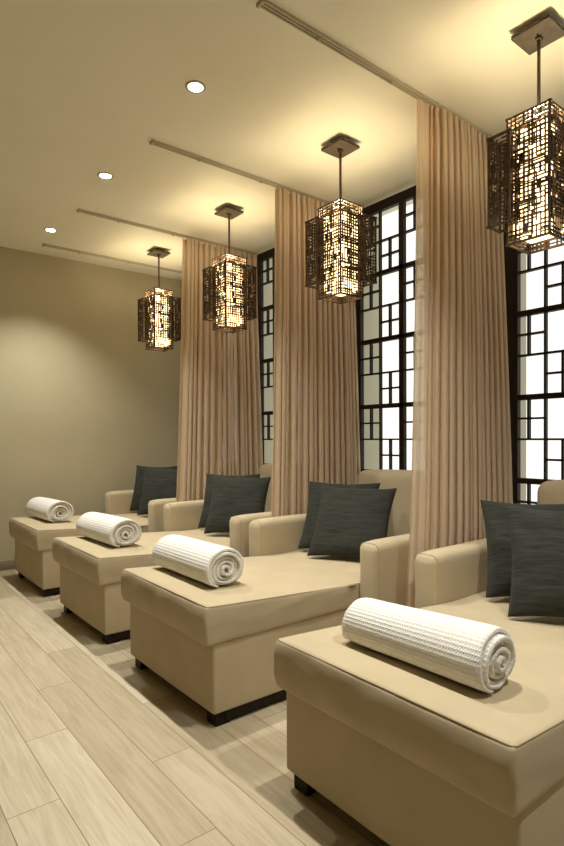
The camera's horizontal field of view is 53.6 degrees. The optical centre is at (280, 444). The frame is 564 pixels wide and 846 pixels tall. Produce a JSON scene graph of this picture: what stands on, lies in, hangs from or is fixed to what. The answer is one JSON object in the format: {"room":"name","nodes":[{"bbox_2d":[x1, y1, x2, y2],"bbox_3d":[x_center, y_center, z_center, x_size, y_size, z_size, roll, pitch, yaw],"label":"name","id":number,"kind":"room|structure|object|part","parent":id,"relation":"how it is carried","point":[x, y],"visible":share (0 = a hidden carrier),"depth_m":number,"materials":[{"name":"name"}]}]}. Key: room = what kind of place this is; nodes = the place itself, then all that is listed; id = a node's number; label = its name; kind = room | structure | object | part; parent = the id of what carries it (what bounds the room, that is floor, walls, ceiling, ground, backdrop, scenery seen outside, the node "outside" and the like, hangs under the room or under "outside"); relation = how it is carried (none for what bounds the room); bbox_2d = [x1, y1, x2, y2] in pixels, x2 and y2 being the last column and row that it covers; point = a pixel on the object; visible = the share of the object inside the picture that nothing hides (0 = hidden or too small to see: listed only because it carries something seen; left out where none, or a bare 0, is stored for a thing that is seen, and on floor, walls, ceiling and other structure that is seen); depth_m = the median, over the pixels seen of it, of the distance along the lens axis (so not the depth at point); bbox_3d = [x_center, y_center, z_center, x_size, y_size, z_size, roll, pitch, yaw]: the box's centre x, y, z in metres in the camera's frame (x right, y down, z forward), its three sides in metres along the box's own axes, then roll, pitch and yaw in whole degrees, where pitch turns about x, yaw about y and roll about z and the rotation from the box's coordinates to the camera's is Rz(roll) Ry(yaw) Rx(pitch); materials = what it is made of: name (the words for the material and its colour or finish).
{"room":"spa","nodes":[
{"label":"spa","id":0,"kind":"room"},
{"bbox_2d":[0,246,181,560],"bbox_3d":[-3.035,-0.317,4.745,5.950,2.943,0.100,-1,1,-38],"label":"wall","id":1,"kind":"structure","parent":0,"point":[84,403],"depth_m":5.49,"materials":[{"name":"beige paint"}]},
{"bbox_2d":[0,559,14,570],"bbox_3d":[-3.110,1.113,4.625,5.450,0.088,0.014,-1,1,-38],"label":"baseboard","id":2,"kind":"structure","parent":1,"relation":"attached to","point":[6,564],"depth_m":5.10,"materials":[{"name":"paint"}]},
{"bbox_2d":[0,569,389,845],"bbox_3d":[-0.772,1.230,1.922,5.950,0.100,7.355,-1,1,-38],"label":"floor","id":3,"kind":"structure","parent":0,"point":[97,748],"depth_m":2.09,"materials":[{"name":"beige wood"}]},
{"bbox_2d":[9,490,175,596],"bbox_3d":[-1.329,0.655,5.082,1.932,0.974,1.087,-1,1,-38],"label":"chaise lounge","id":4,"kind":"object","parent":3,"relation":"on","point":[34,537],"visible":0.27,"depth_m":4.51,"materials":[{"name":"beige fabric"}]},
{"bbox_3d":[-1.777,1.125,4.265,0.070,0.060,0.070,-1,1,-38],"label":"leg","id":5,"kind":"part","parent":4,"relation":"part of","materials":[{"name":"brown wood"}]},
{"bbox_2d":[26,497,73,521],"bbox_3d":[-1.975,0.545,4.744,0.221,0.172,0.574,-1,1,-41],"label":"rolled towel","id":6,"kind":"object","parent":4,"relation":"on","point":[52,510],"visible":1,"depth_m":4.57,"materials":[{"name":"white fabric"}]},
{"bbox_2d":[9,513,147,551],"bbox_3d":[-1.413,0.708,5.016,1.717,0.169,0.867,-1,1,-38],"label":"seat cushion","id":7,"kind":"object","parent":4,"relation":"on","point":[37,534],"depth_m":4.42,"materials":[{"name":"beige fabric"}]},
{"bbox_3d":[-1.283,0.763,5.735,1.042,0.621,0.122,-1,1,-38],"label":"armrest","id":8,"kind":"part","parent":4,"relation":"part of","materials":[{"name":"beige fabric"}]},
{"bbox_2d":[129,465,176,510],"bbox_3d":[-1.240,0.429,5.460,0.463,0.440,0.209,0,1,16],"label":"throw pillow","id":9,"kind":"object","parent":4,"relation":"on","point":[140,470],"visible":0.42,"depth_m":5.45,"materials":[{"name":"grey fabric"}]},
{"bbox_2d":[137,468,176,514],"bbox_3d":[-1.080,0.438,5.166,0.463,0.429,0.229,0,1,12],"label":"throw pillow","id":10,"kind":"object","parent":4,"relation":"on","point":[158,484],"visible":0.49,"depth_m":5.12,"materials":[{"name":"grey fabric"}]},
{"bbox_3d":[-0.683,0.770,4.980,1.042,0.621,0.122,-1,1,-38],"label":"armrest","id":11,"kind":"part","parent":4,"relation":"part of","materials":[{"name":"beige fabric"}]},
{"bbox_2d":[52,464,272,643],"bbox_3d":[-0.555,0.664,4.106,1.932,0.974,1.087,-1,1,-38],"label":"chaise lounge","id":12,"kind":"object","parent":3,"relation":"on","point":[91,570],"visible":0.41,"depth_m":3.54,"materials":[{"name":"beige fabric"}]},
{"bbox_3d":[-1.456,1.128,3.860,0.070,0.060,0.070,-1,1,-38],"label":"leg","id":13,"kind":"part","parent":12,"relation":"part of","materials":[{"name":"brown wood"}]},
{"bbox_2d":[76,512,141,546],"bbox_3d":[-1.153,0.554,3.711,0.220,0.172,0.571,-1,1,-41],"label":"rolled towel","id":14,"kind":"object","parent":12,"relation":"on","point":[112,530],"visible":1,"depth_m":3.54,"materials":[{"name":"white fabric"}]},
{"bbox_3d":[-1.003,1.133,3.289,0.070,0.060,0.070,-1,1,-38],"label":"leg","id":15,"kind":"part","parent":12,"relation":"part of","materials":[{"name":"brown wood"}]},
{"bbox_2d":[52,528,229,585],"bbox_3d":[-0.639,0.717,4.040,1.717,0.169,0.867,-1,1,-38],"label":"seat cushion","id":16,"kind":"object","parent":12,"relation":"on","point":[99,563],"depth_m":3.46,"materials":[{"name":"beige fabric"}]},
{"bbox_3d":[-0.508,0.772,4.759,1.042,0.621,0.122,-1,1,-38],"label":"armrest","id":17,"kind":"part","parent":12,"relation":"part of","materials":[{"name":"beige fabric"}]},
{"bbox_2d":[198,473,259,527],"bbox_3d":[-0.409,0.448,4.438,0.463,0.420,0.240,0,1,14],"label":"throw pillow","id":18,"kind":"object","parent":12,"relation":"on","point":[209,477],"visible":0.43,"depth_m":4.45,"materials":[{"name":"grey fabric"}]},
{"bbox_2d":[204,476,270,533],"bbox_3d":[-0.322,0.453,4.164,0.463,0.417,0.241,0,1,15],"label":"throw pillow","id":19,"kind":"object","parent":12,"relation":"on","point":[231,497],"visible":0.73,"depth_m":4.12,"materials":[{"name":"grey fabric"}]},
{"bbox_3d":[0.091,0.778,4.004,1.042,0.621,0.122,-1,1,-38],"label":"armrest","id":20,"kind":"part","parent":12,"relation":"part of","materials":[{"name":"beige fabric"}]},
{"bbox_3d":[0.115,0.472,4.635,0.220,0.612,0.831,-1,1,-38],"label":"backrest","id":21,"kind":"part","parent":12,"relation":"part of","materials":[{"name":"beige fabric"}]},
{"bbox_2d":[121,469,411,726],"bbox_3d":[0.184,0.672,3.175,1.932,0.974,1.087,-1,1,-38],"label":"chaise lounge","id":22,"kind":"object","parent":3,"relation":"on","point":[216,646],"visible":0.66,"depth_m":2.61,"materials":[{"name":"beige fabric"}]},
{"bbox_3d":[-0.718,1.136,2.929,0.070,0.060,0.070,-1,1,-38],"label":"leg","id":23,"kind":"part","parent":22,"relation":"part of","materials":[{"name":"brown wood"}]},
{"bbox_2d":[152,535,243,587],"bbox_3d":[-0.423,0.561,2.771,0.222,0.174,0.577,-1,1,-38],"label":"rolled towel","id":24,"kind":"object","parent":22,"relation":"on","point":[211,564],"visible":1,"depth_m":2.60,"materials":[{"name":"white fabric"}]},
{"bbox_3d":[-0.264,1.141,2.358,0.070,0.060,0.070,-1,1,-38],"label":"leg","id":25,"kind":"part","parent":22,"relation":"part of","materials":[{"name":"brown wood"}]},
{"bbox_2d":[121,549,359,645],"bbox_3d":[0.100,0.725,3.109,1.717,0.169,0.867,-1,1,-38],"label":"seat cushion","id":26,"kind":"object","parent":22,"relation":"on","point":[277,590],"depth_m":2.59,"materials":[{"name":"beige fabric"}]},
{"bbox_3d":[0.230,0.780,3.828,1.042,0.621,0.122,-1,1,-38],"label":"armrest","id":27,"kind":"part","parent":22,"relation":"part of","materials":[{"name":"beige fabric"}]},
{"bbox_2d":[298,481,379,548],"bbox_3d":[0.376,0.458,3.586,0.483,0.415,0.275,0,1,22],"label":"throw pillow","id":28,"kind":"object","parent":22,"relation":"on","point":[315,488],"visible":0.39,"depth_m":3.60,"materials":[{"name":"grey fabric"}]},
{"bbox_2d":[307,486,396,557],"bbox_3d":[0.430,0.467,3.366,0.483,0.402,0.293,0,1,25],"label":"throw pillow","id":29,"kind":"object","parent":22,"relation":"on","point":[348,518],"visible":0.84,"depth_m":3.31,"materials":[{"name":"grey fabric"}]},
{"bbox_3d":[0.853,0.481,3.705,0.220,0.612,0.831,-1,1,-38],"label":"backrest","id":30,"kind":"part","parent":22,"relation":"part of","materials":[{"name":"beige fabric"}]},
{"bbox_3d":[0.829,0.786,3.073,1.042,0.621,0.122,-1,1,-38],"label":"armrest","id":31,"kind":"part","parent":22,"relation":"part of","materials":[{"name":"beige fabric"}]},
{"bbox_2d":[274,480,563,845],"bbox_3d":[0.995,0.681,2.153,1.932,0.974,1.087,-1,1,-38],"label":"chaise lounge","id":32,"kind":"object","parent":3,"relation":"on","point":[417,756],"visible":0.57,"depth_m":1.54,"materials":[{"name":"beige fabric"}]},
{"bbox_3d":[0.094,1.145,1.907,0.070,0.060,0.070,-1,1,-38],"label":"leg","id":33,"kind":"part","parent":32,"relation":"part of","materials":[{"name":"brown wood"}]},
{"bbox_2d":[274,591,563,816],"bbox_3d":[0.911,0.734,2.087,1.717,0.169,0.867,-1,1,-38],"label":"seat cushion","id":34,"kind":"object","parent":32,"relation":"on","point":[504,748],"depth_m":1.50,"materials":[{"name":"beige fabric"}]},
{"bbox_2d":[342,598,515,693],"bbox_3d":[0.426,0.577,1.696,0.198,0.161,0.530,-1,1,-40],"label":"rolled towel","id":35,"kind":"object","parent":32,"relation":"on","point":[480,656],"visible":1,"depth_m":1.57,"materials":[{"name":"white fabric"}]},
{"bbox_3d":[1.041,0.789,2.806,1.042,0.621,0.122,-1,1,-38],"label":"armrest","id":36,"kind":"part","parent":32,"relation":"part of","materials":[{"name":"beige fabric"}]},
{"bbox_2d":[480,500,563,597],"bbox_3d":[1.153,0.470,2.509,0.463,0.409,0.254,0,1,14],"label":"throw pillow","id":37,"kind":"object","parent":32,"relation":"on","point":[499,565],"visible":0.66,"depth_m":2.51,"materials":[{"name":"grey fabric"}]},
{"bbox_2d":[505,505,563,616],"bbox_3d":[1.145,0.470,2.215,0.463,0.417,0.247,0,1,20],"label":"throw pillow","id":38,"kind":"object","parent":32,"relation":"on","point":[536,536],"visible":1,"depth_m":2.20,"materials":[{"name":"grey fabric"}]},
{"bbox_3d":[1.664,0.490,2.682,0.220,0.612,0.831,-1,1,-38],"label":"backrest","id":39,"kind":"part","parent":32,"relation":"part of","materials":[{"name":"beige fabric"}]},
{"bbox_2d":[0,0,563,280],"bbox_3d":[-0.788,-1.813,1.884,5.950,0.100,7.355,-1,1,-38],"label":"ceiling","id":40,"kind":"structure","parent":0,"point":[86,86],"depth_m":2.90,"materials":[{"name":"paint"}]},
{"bbox_2d":[44,227,56,231],"bbox_3d":[-1.923,-1.790,4.660,0.100,0.006,0.100,-1,1,-38],"label":"recessed light","id":41,"kind":"object","parent":40,"relation":"in","point":[48,229],"visible":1,"depth_m":4.64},
{"bbox_2d":[98,172,112,179],"bbox_3d":[-1.164,-1.781,3.704,0.100,0.006,0.100,-1,1,-38],"label":"recessed light","id":42,"kind":"object","parent":40,"relation":"in","point":[104,175],"visible":1,"depth_m":3.69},
{"bbox_2d":[43,243,181,273],"bbox_3d":[-1.478,-1.793,5.514,1.660,0.026,0.048,-1,1,-38],"label":"track","id":43,"kind":"object","parent":40,"relation":"attached to","point":[44,244],"visible":0.88,"depth_m":5.37,"materials":[{"name":"beige metal"}]},
{"bbox_2d":[137,248,180,351],"bbox_3d":[-1.132,-1.342,5.189,0.296,0.922,0.318,-1,1,-38],"label":"pendant lantern","id":44,"kind":"object","parent":40,"relation":"hanging from","point":[159,308],"visible":1,"depth_m":5.14,"materials":[{"name":"dark bronze"},{"name":"crystal glass"}]},
{"bbox_3d":[-1.304,-1.157,5.186,0.006,0.379,0.095,-1,1,-38],"label":"fretwork panel","id":45,"kind":"part","parent":44,"relation":"part of","materials":[{"name":"brown metal"}]},
{"bbox_3d":[-1.298,-1.167,5.250,0.089,0.361,0.006,-1,1,-38],"label":"fretwork panel","id":46,"kind":"part","parent":44,"relation":"part of","materials":[{"name":"brown metal"}]},
{"bbox_3d":[-1.239,-1.157,5.176,0.089,0.379,0.006,-1,1,-38],"label":"fretwork panel","id":47,"kind":"part","parent":44,"relation":"part of","materials":[{"name":"brown metal"}]},
{"bbox_3d":[-1.202,-1.152,5.136,0.006,0.535,0.180,-1,1,-38],"label":"fretwork panel","id":48,"kind":"part","parent":44,"relation":"part of","materials":[{"name":"brown metal"}]},
{"bbox_3d":[-1.133,-1.582,5.186,0.024,0.373,0.024,-1,1,-38],"label":"rod","id":49,"kind":"part","parent":44,"relation":"part of","materials":[{"name":"brown metal"}]},
{"bbox_2d":[148,295,169,346],"bbox_3d":[-1.131,-1.140,5.192,0.180,0.447,0.180,-1,1,-38],"label":"diffuser","id":50,"kind":"object","parent":44,"relation":"attached to","point":[158,305],"depth_m":5.12,"materials":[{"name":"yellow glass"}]},
{"bbox_3d":[-1.081,-1.174,5.128,0.138,0.381,0.005,-1,1,-38],"label":"fretwork panel","id":51,"kind":"part","parent":44,"relation":"part of","materials":[{"name":"brown metal"}]},
{"bbox_3d":[-1.075,-1.152,5.121,0.180,0.535,0.006,-1,1,-38],"label":"fretwork panel","id":52,"kind":"part","parent":44,"relation":"part of","materials":[{"name":"brown metal"}]},
{"bbox_3d":[-1.028,-1.158,5.143,0.006,0.379,0.095,-1,1,-38],"label":"fretwork panel","id":53,"kind":"part","parent":44,"relation":"part of","materials":[{"name":"brown metal"}]},
{"bbox_3d":[-0.964,-1.158,5.133,0.089,0.379,0.006,-1,1,-38],"label":"fretwork panel","id":54,"kind":"part","parent":44,"relation":"part of","materials":[{"name":"brown metal"}]},
{"bbox_3d":[-0.959,-1.159,5.198,0.006,0.379,0.095,-1,1,-38],"label":"fretwork panel","id":55,"kind":"part","parent":44,"relation":"part of","materials":[{"name":"brown metal"}]},
{"bbox_2d":[77,209,256,254],"bbox_3d":[-0.891,-1.786,4.766,1.670,0.026,0.048,-1,1,-38],"label":"track","id":56,"kind":"object","parent":40,"relation":"attached to","point":[118,220],"visible":0.95,"depth_m":4.63,"materials":[{"name":"beige metal"}]},
{"bbox_2d":[176,238,262,501],"bbox_3d":[-0.585,-0.322,4.932,0.951,2.901,0.180,-1,1,-38],"label":"curtain","id":57,"kind":"object","parent":56,"relation":"hanging from","point":[220,433],"visible":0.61,"depth_m":4.89,"materials":[{"name":"beige fabric"}]},
{"bbox_2d":[185,80,205,93],"bbox_3d":[-0.424,-1.773,2.771,0.100,0.006,0.100,-1,1,-38],"label":"recessed light","id":58,"kind":"object","parent":40,"relation":"in","point":[193,86],"visible":1,"depth_m":2.77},
{"bbox_2d":[202,206,256,332],"bbox_3d":[-0.392,-1.334,4.257,0.296,0.922,0.318,-1,1,-38],"label":"pendant lantern","id":59,"kind":"object","parent":40,"relation":"hanging from","point":[227,296],"visible":1,"depth_m":4.21,"materials":[{"name":"brown metal"}]},
{"bbox_3d":[-0.564,-1.149,4.253,0.006,0.379,0.095,-1,1,-38],"label":"fretwork panel","id":60,"kind":"part","parent":59,"relation":"part of","materials":[{"name":"brown metal"}]},
{"bbox_3d":[-0.559,-1.159,4.318,0.089,0.361,0.006,-1,1,-38],"label":"fretwork panel","id":61,"kind":"part","parent":59,"relation":"part of","materials":[{"name":"brown metal"}]},
{"bbox_3d":[-0.500,-1.149,4.244,0.089,0.379,0.006,-1,1,-38],"label":"fretwork panel","id":62,"kind":"part","parent":59,"relation":"part of","materials":[{"name":"brown metal"}]},
{"bbox_3d":[-0.462,-1.144,4.204,0.006,0.535,0.180,-1,1,-38],"label":"fretwork panel","id":63,"kind":"part","parent":59,"relation":"part of","materials":[{"name":"brown metal"}]},
{"bbox_3d":[-0.455,-1.166,4.209,0.005,0.381,0.138,-1,1,-38],"label":"fretwork panel","id":64,"kind":"part","parent":59,"relation":"part of","materials":[{"name":"brown metal"}]},
{"bbox_3d":[-0.394,-1.574,4.254,0.024,0.373,0.024,-1,1,-38],"label":"rod","id":65,"kind":"part","parent":59,"relation":"part of","materials":[{"name":"brown metal"}]},
{"bbox_2d":[216,263,242,327],"bbox_3d":[-0.391,-1.132,4.260,0.180,0.447,0.180,-1,1,-38],"label":"diffuser","id":66,"kind":"object","parent":59,"relation":"attached to","point":[229,276],"depth_m":4.19,"materials":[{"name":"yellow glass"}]},
{"bbox_3d":[-0.341,-1.166,4.196,0.138,0.381,0.005,-1,1,-38],"label":"fretwork panel","id":67,"kind":"part","parent":59,"relation":"part of","materials":[{"name":"brown metal"}]},
{"bbox_3d":[-0.336,-1.144,4.189,0.180,0.535,0.006,-1,1,-38],"label":"fretwork panel","id":68,"kind":"part","parent":59,"relation":"part of","materials":[{"name":"brown metal"}]},
{"bbox_3d":[-0.289,-1.150,4.210,0.006,0.379,0.095,-1,1,-38],"label":"fretwork panel","id":69,"kind":"part","parent":59,"relation":"part of","materials":[{"name":"brown metal"}]},
{"bbox_3d":[-0.219,-1.151,4.266,0.006,0.379,0.095,-1,1,-38],"label":"fretwork panel","id":70,"kind":"part","parent":59,"relation":"part of","materials":[{"name":"brown metal"}]},
{"bbox_3d":[-0.224,-1.150,4.201,0.089,0.379,0.006,-1,1,-38],"label":"fretwork panel","id":71,"kind":"part","parent":59,"relation":"part of","materials":[{"name":"brown metal"}]},
{"bbox_2d":[149,139,350,209],"bbox_3d":[-0.109,-1.778,3.785,1.664,0.026,0.048,-1,1,-38],"label":"track","id":72,"kind":"object","parent":40,"relation":"attached to","point":[198,158],"visible":0.88,"depth_m":3.59,"materials":[{"name":"beige metal"}]},
{"bbox_2d":[271,187,360,516],"bbox_3d":[0.220,-0.314,3.997,0.892,2.901,0.158,-1,1,-38],"label":"curtain","id":73,"kind":"object","parent":72,"relation":"hanging from","point":[316,432],"visible":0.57,"depth_m":3.93,"materials":[{"name":"beige fabric"}]},
{"bbox_2d":[305,137,376,303],"bbox_3d":[0.355,-1.326,3.315,0.296,0.922,0.318,-1,1,-38],"label":"pendant lantern","id":74,"kind":"object","parent":40,"relation":"hanging from","point":[343,260],"visible":1,"depth_m":3.27,"materials":[{"name":"brown metal"}]},
{"bbox_3d":[0.184,-1.141,3.311,0.006,0.379,0.095,-1,1,-38],"label":"fretwork panel","id":75,"kind":"part","parent":74,"relation":"part of","materials":[{"name":"brown metal"}]},
{"bbox_3d":[0.189,-1.151,3.376,0.089,0.361,0.006,-1,1,-38],"label":"fretwork panel","id":76,"kind":"part","parent":74,"relation":"part of","materials":[{"name":"brown metal"}]},
{"bbox_3d":[0.248,-1.141,3.302,0.089,0.379,0.006,-1,1,-38],"label":"fretwork panel","id":77,"kind":"part","parent":74,"relation":"part of","materials":[{"name":"brown metal"}]},
{"bbox_3d":[0.286,-1.135,3.261,0.006,0.535,0.180,-1,1,-38],"label":"fretwork panel","id":78,"kind":"part","parent":74,"relation":"part of","materials":[{"name":"brown metal"}]},
{"bbox_3d":[0.300,-1.137,3.388,0.180,0.535,0.006,-1,1,-38],"label":"fretwork panel","id":79,"kind":"part","parent":74,"relation":"part of","materials":[{"name":"brown metal"}]},
{"bbox_3d":[0.293,-1.158,3.267,0.005,0.381,0.138,-1,1,-38],"label":"fretwork panel","id":80,"kind":"part","parent":74,"relation":"part of","materials":[{"name":"brown metal"}]},
{"bbox_3d":[0.354,-1.565,3.312,0.024,0.373,0.024,-1,1,-38],"label":"rod","id":81,"kind":"part","parent":74,"relation":"part of","materials":[{"name":"brown metal"}]},
{"bbox_2d":[322,212,359,297],"bbox_3d":[0.356,-1.124,3.317,0.180,0.447,0.180,-1,1,-38],"label":"diffuser","id":82,"kind":"object","parent":74,"relation":"attached to","point":[340,230],"depth_m":3.25,"materials":[{"name":"white glass"}]},
{"bbox_3d":[0.406,-1.158,3.254,0.138,0.381,0.005,-1,1,-38],"label":"fretwork panel","id":83,"kind":"part","parent":74,"relation":"part of","materials":[{"name":"brown metal"}]},
{"bbox_3d":[0.427,-1.138,3.373,0.006,0.535,0.180,-1,1,-38],"label":"fretwork panel","id":84,"kind":"part","parent":74,"relation":"part of","materials":[{"name":"brown metal"}]},
{"bbox_3d":[0.412,-1.136,3.247,0.180,0.535,0.006,-1,1,-38],"label":"fretwork panel","id":85,"kind":"part","parent":74,"relation":"part of","materials":[{"name":"brown metal"}]},
{"bbox_3d":[0.459,-1.141,3.268,0.006,0.379,0.095,-1,1,-38],"label":"fretwork panel","id":86,"kind":"part","parent":74,"relation":"part of","materials":[{"name":"brown metal"}]},
{"bbox_3d":[0.529,-1.143,3.323,0.006,0.379,0.095,-1,1,-38],"label":"fretwork panel","id":87,"kind":"part","parent":74,"relation":"part of","materials":[{"name":"brown metal"}]},
{"bbox_3d":[0.523,-1.142,3.258,0.089,0.379,0.006,-1,1,-38],"label":"fretwork panel","id":88,"kind":"part","parent":74,"relation":"part of","materials":[{"name":"brown metal"}]},
{"bbox_2d":[256,0,500,141],"bbox_3d":[0.615,-1.768,2.776,1.785,0.026,0.048,-1,1,-38],"label":"track","id":89,"kind":"object","parent":40,"relation":"attached to","point":[266,5],"visible":0.88,"depth_m":2.52,"materials":[{"name":"beige metal"}]},
{"bbox_2d":[405,98,512,607],"bbox_3d":[0.903,-0.305,2.951,0.962,2.901,0.164,-1,1,-38],"label":"curtain","id":90,"kind":"object","parent":89,"relation":"hanging from","point":[462,457],"visible":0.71,"depth_m":2.91,"materials":[{"name":"beige fabric"}]},
{"bbox_2d":[486,14,563,254],"bbox_3d":[1.105,-1.318,2.389,0.296,0.922,0.318,-1,1,-38],"label":"pendant lantern","id":91,"kind":"object","parent":40,"relation":"hanging from","point":[533,173],"visible":1,"depth_m":2.35,"materials":[{"name":"brown metal"}]},
{"bbox_3d":[0.939,-1.143,2.450,0.089,0.361,0.006,-1,1,-38],"label":"fretwork panel","id":92,"kind":"part","parent":91,"relation":"part of","materials":[{"name":"brown metal"}]},
{"bbox_3d":[0.933,-1.133,2.386,0.006,0.379,0.095,-1,1,-38],"label":"fretwork panel","id":93,"kind":"part","parent":91,"relation":"part of","materials":[{"name":"brown metal"}]},
{"bbox_3d":[1.003,-1.134,2.441,0.006,0.379,0.095,-1,1,-38],"label":"fretwork panel","id":94,"kind":"part","parent":91,"relation":"part of","materials":[{"name":"brown metal"}]},
{"bbox_3d":[0.998,-1.133,2.376,0.089,0.379,0.006,-1,1,-38],"label":"fretwork panel","id":95,"kind":"part","parent":91,"relation":"part of","materials":[{"name":"brown metal"}]},
{"bbox_3d":[1.050,-1.129,2.462,0.180,0.535,0.006,-1,1,-38],"label":"fretwork panel","id":96,"kind":"part","parent":91,"relation":"part of","materials":[{"name":"brown metal"}]},
{"bbox_3d":[1.035,-1.127,2.336,0.006,0.535,0.180,-1,1,-38],"label":"fretwork panel","id":97,"kind":"part","parent":91,"relation":"part of","materials":[{"name":"brown metal"}]},
{"bbox_3d":[1.042,-1.150,2.341,0.005,0.381,0.138,-1,1,-38],"label":"fretwork panel","id":98,"kind":"part","parent":91,"relation":"part of","materials":[{"name":"brown metal"}]},
{"bbox_2d":[510,118,563,245],"bbox_3d":[1.106,-1.115,2.392,0.180,0.447,0.180,-1,1,-38],"label":"diffuser","id":99,"kind":"object","parent":91,"relation":"attached to","point":[538,152],"depth_m":2.32,"materials":[{"name":"white glass"}]},
{"bbox_3d":[1.104,-1.558,2.386,0.024,0.373,0.024,-1,1,-38],"label":"rod","id":100,"kind":"part","parent":91,"relation":"part of","materials":[{"name":"brown metal"}]},
{"bbox_3d":[1.176,-1.130,2.448,0.006,0.535,0.180,-1,1,-38],"label":"fretwork panel","id":101,"kind":"part","parent":91,"relation":"part of","materials":[{"name":"brown metal"}]},
{"bbox_3d":[1.156,-1.150,2.328,0.138,0.381,0.005,-1,1,-38],"label":"fretwork panel","id":102,"kind":"part","parent":91,"relation":"part of","materials":[{"name":"brown metal"}]},
{"bbox_3d":[1.162,-1.128,2.321,0.180,0.535,0.006,-1,1,-38],"label":"fretwork panel","id":103,"kind":"part","parent":91,"relation":"part of","materials":[{"name":"brown metal"}]},
{"bbox_2d":[255,147,525,503],"bbox_3d":[1.343,-0.324,3.587,0.270,2.943,7.155,-1,1,-38],"label":"wall","id":104,"kind":"structure","parent":0,"point":[371,318],"depth_m":4.40,"materials":[{"name":"beige paint"}]},
{"bbox_2d":[257,247,274,464],"bbox_3d":[0.162,-0.335,5.037,0.278,2.941,0.875,-1,1,-38],"label":"window","id":105,"kind":"structure","parent":104,"relation":"in","point":[265,256],"depth_m":5.23,"materials":[{"name":"black wood"}]},
{"bbox_2d":[356,185,415,471],"bbox_3d":[0.958,-0.327,4.034,0.278,2.941,0.875,-1,1,-38],"label":"window","id":106,"kind":"structure","parent":104,"relation":"in","point":[397,229],"depth_m":4.20,"materials":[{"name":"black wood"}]},
{"bbox_3d":[1.062,-0.329,4.117,0.012,2.939,0.871,-1,1,-38],"label":"pane","id":107,"kind":"part","parent":106,"relation":"part of","materials":[{"name":"white glass"}]},
{"bbox_2d":[504,142,563,503],"bbox_3d":[1.728,-0.318,3.063,0.278,2.941,0.925,-1,1,-38],"label":"window","id":108,"kind":"structure","parent":104,"relation":"in","point":[544,312],"depth_m":3.33,"materials":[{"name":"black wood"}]},
{"bbox_3d":[1.832,-0.321,3.146,0.012,2.939,0.921,-1,1,-38],"label":"pane","id":109,"kind":"part","parent":108,"relation":"part of","materials":[{"name":"white glass"}]}
]}

